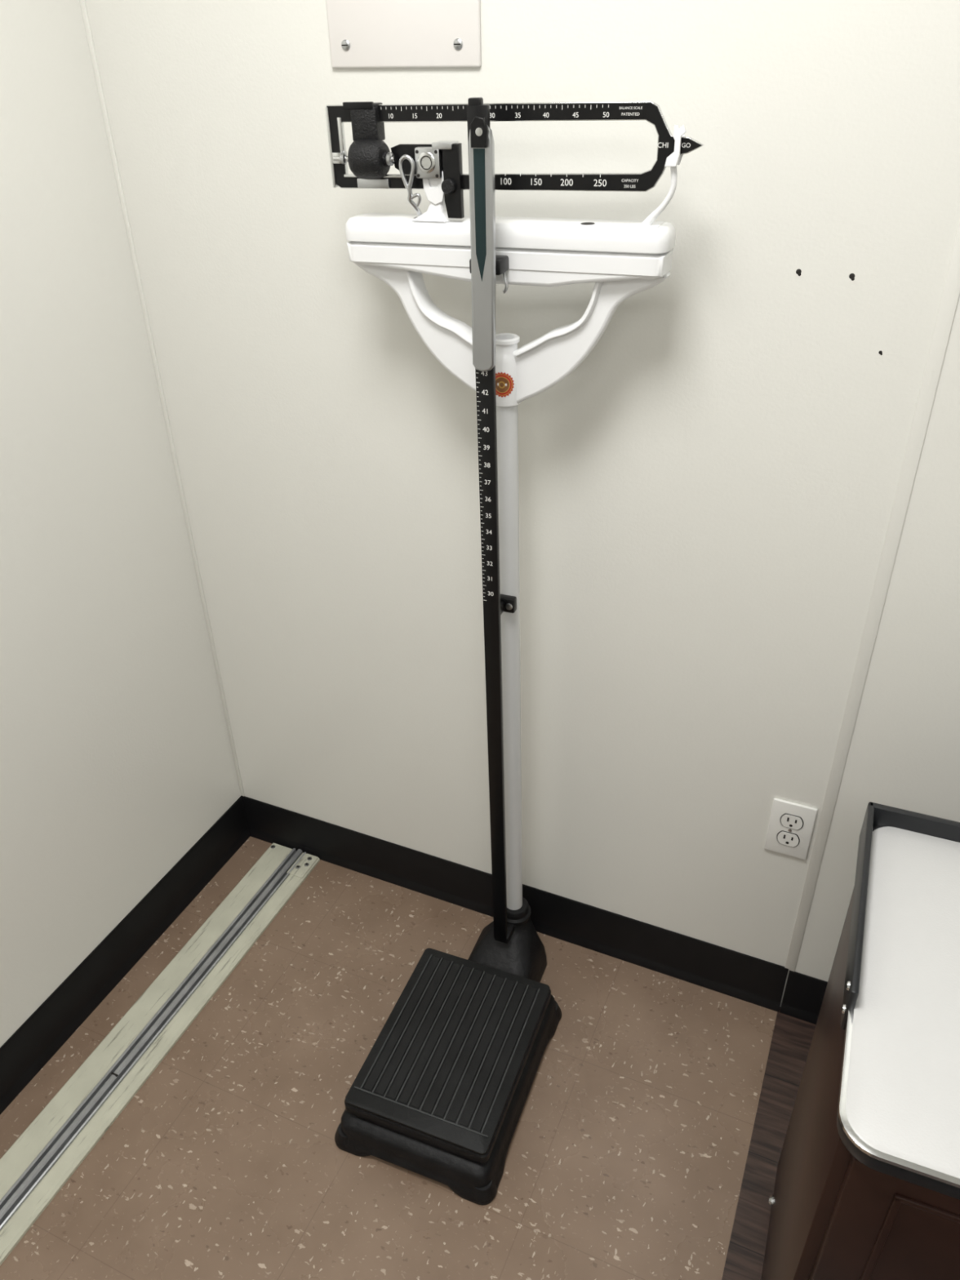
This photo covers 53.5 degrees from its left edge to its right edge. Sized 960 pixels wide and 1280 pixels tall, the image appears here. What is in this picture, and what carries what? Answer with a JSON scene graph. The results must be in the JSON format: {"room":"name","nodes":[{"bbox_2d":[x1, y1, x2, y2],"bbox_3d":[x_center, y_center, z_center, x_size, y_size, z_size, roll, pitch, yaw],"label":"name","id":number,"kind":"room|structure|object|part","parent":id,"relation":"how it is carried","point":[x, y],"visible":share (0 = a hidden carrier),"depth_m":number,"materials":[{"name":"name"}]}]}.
{"room":"medical exam room","nodes":[
{"label":"medical exam room","id":0,"kind":"room"},
{"bbox_2d":[0,0,241,1047],"bbox_3d":[-1.218,0.147,0.441,0.100,2.630,3.000,13,35,21],"label":"wall","id":1,"kind":"structure","parent":0,"point":[117,757],"depth_m":1.59,"materials":[{"name":"paint"}]},
{"bbox_2d":[0,795,250,1114],"bbox_3d":[-1.145,1.151,1.057,0.013,0.112,3.000,13,35,21],"label":"baseboard","id":2,"kind":"structure","parent":1,"relation":"attached to","point":[33,1045],"depth_m":1.87,"materials":[{"name":"plastic"}]},
{"bbox_2d":[0,836,816,1279],"bbox_3d":[0.039,1.496,0.655,2.800,0.080,3.200,13,35,21],"label":"floor","id":3,"kind":"structure","parent":0,"point":[646,1143],"depth_m":1.62,"materials":[{"name":"tile"}]},
{"bbox_2d":[0,843,319,1265],"bbox_3d":[-0.862,1.024,1.335,0.127,0.017,2.184,13,35,21],"label":"track","id":4,"kind":"object","parent":3,"relation":"on","point":[46,1155],"visible":1,"depth_m":1.75,"materials":[{"name":"metal"}]},
{"bbox_2d":[324,97,704,1204],"bbox_3d":[-0.032,0.114,1.343,0.466,1.511,0.505,11,35,19],"label":"scale","id":5,"kind":"object","parent":3,"relation":"on","point":[440,1095],"visible":1,"depth_m":1.29,"materials":[{"name":"black metal"}]},
{"bbox_3d":[-0.133,-0.574,1.197,0.044,0.011,0.007,11,34,19],"label":"capacity plate","id":6,"kind":"part","parent":5,"relation":"part of","materials":[{"name":"metal"}]},
{"bbox_3d":[-0.081,-0.546,1.189,0.008,0.043,0.025,27,42,36],"label":"link rod","id":7,"kind":"part","parent":5,"relation":"part of","materials":[{"name":"metal"}]},
{"bbox_3d":[-0.069,-0.424,1.293,0.205,0.185,0.022,11,34,19],"label":"yoke arm","id":8,"kind":"part","parent":5,"relation":"part of","materials":[{"name":"white metal"}]},
{"bbox_3d":[-0.047,0.710,1.666,0.255,0.020,0.338,11,35,19],"label":"platform plate","id":9,"kind":"part","parent":5,"relation":"part of","materials":[{"name":"black rubber"}]},
{"bbox_3d":[-0.038,-0.549,1.155,0.017,0.017,0.008,10,34,19],"label":"beam stop knob","id":10,"kind":"part","parent":5,"relation":"part of","materials":[{"name":"black plastic"}]},
{"bbox_3d":[0.004,-0.461,1.140,0.030,0.280,0.010,11,35,19],"label":"headpiece arm","id":11,"kind":"part","parent":5,"relation":"part of","materials":[{"name":"metal"}]},
{"bbox_3d":[0.019,-0.017,1.435,0.025,1.379,0.009,11,34,19],"label":"height rod","id":12,"kind":"part","parent":5,"relation":"part of","materials":[{"name":"black paint"}]},
{"bbox_3d":[0.030,-0.579,1.123,0.465,0.093,0.006,11,34,19],"label":"beam frame","id":13,"kind":"part","parent":5,"relation":"part of","materials":[{"name":"black metal"}]},
{"bbox_3d":[0.135,-0.386,1.222,0.205,0.185,0.022,10,34,19],"label":"yoke arm","id":14,"kind":"part","parent":5,"relation":"part of","materials":[{"name":"white metal"}]},
{"bbox_3d":[0.196,-0.488,1.122,0.036,0.003,0.036,10,34,19],"label":"plate","id":15,"kind":"part","parent":5,"relation":"part of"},
{"bbox_2d":[760,801,959,1279],"bbox_3d":[0.620,0.686,1.086,0.518,0.800,0.440,11,35,19],"label":"base cabinet","id":16,"kind":"object","parent":3,"relation":"on","point":[867,1184],"visible":1,"depth_m":0.91,"materials":[{"name":"brown wood"}]},
{"bbox_3d":[0.546,0.594,0.822,0.469,0.242,0.015,11,35,19],"label":"drawer","id":17,"kind":"part","parent":16,"relation":"part of","materials":[{"name":"brown wood"}]},
{"bbox_3d":[0.543,0.598,0.815,0.391,0.191,0.005,12,35,19],"label":"drawer moulding","id":18,"kind":"part","parent":16,"relation":"part of","materials":[{"name":"brown wood"}]},
{"bbox_2d":[84,0,959,1006],"bbox_3d":[0.643,-0.351,1.156,2.800,2.630,0.101,13,35,21],"label":"wall","id":19,"kind":"structure","parent":0,"point":[706,499],"depth_m":1.42,"materials":[{"name":"paint"}]},
{"bbox_2d":[79,0,244,795],"bbox_3d":[-0.563,-0.629,1.546,0.009,2.337,0.002,13,35,21],"label":"trim","id":20,"kind":"structure","parent":19,"relation":"attached to","point":[82,3],"depth_m":1.63,"materials":[{"name":"paint"}]},
{"bbox_2d":[325,0,480,68],"bbox_3d":[-0.100,-0.814,1.176,0.216,0.185,0.010,13,35,21],"label":"cover plate","id":21,"kind":"object","parent":19,"relation":"attached to","point":[363,33],"visible":1,"depth_m":1.20,"materials":[{"name":"paint"}]},
{"bbox_2d":[241,795,827,1024],"bbox_3d":[0.642,0.670,1.748,2.600,0.112,0.013,13,35,21],"label":"baseboard","id":22,"kind":"structure","parent":19,"relation":"attached to","point":[744,977],"depth_m":1.93,"materials":[{"name":"plastic"}]},
{"bbox_2d":[764,797,817,859],"bbox_3d":[0.516,0.316,1.587,0.070,0.114,0.008,13,35,21],"label":"electrical outlet","id":23,"kind":"object","parent":19,"relation":"attached to","point":[791,824],"visible":1,"depth_m":1.58,"materials":[{"name":"white plastic"}]},
{"bbox_2d":[777,831,798,847],"bbox_3d":[0.516,0.333,1.596,0.034,0.027,0.002,13,35,20],"label":"socket","id":24,"kind":"object","parent":23,"relation":"attached to","point":[784,839],"depth_m":1.60,"materials":[{"name":"white plastic"}]},
{"bbox_2d":[781,813,802,830],"bbox_3d":[0.515,0.300,1.575,0.034,0.027,0.002,13,35,20],"label":"socket","id":25,"kind":"object","parent":23,"relation":"attached to","point":[788,821],"depth_m":1.57,"materials":[{"name":"white plastic"}]},
{"bbox_2d":[785,221,959,971],"bbox_3d":[0.548,-0.380,1.121,0.018,2.341,0.002,13,35,21],"label":"trim","id":26,"kind":"structure","parent":19,"relation":"attached to","point":[951,291],"depth_m":1.30,"materials":[{"name":"paint"}]}
]}

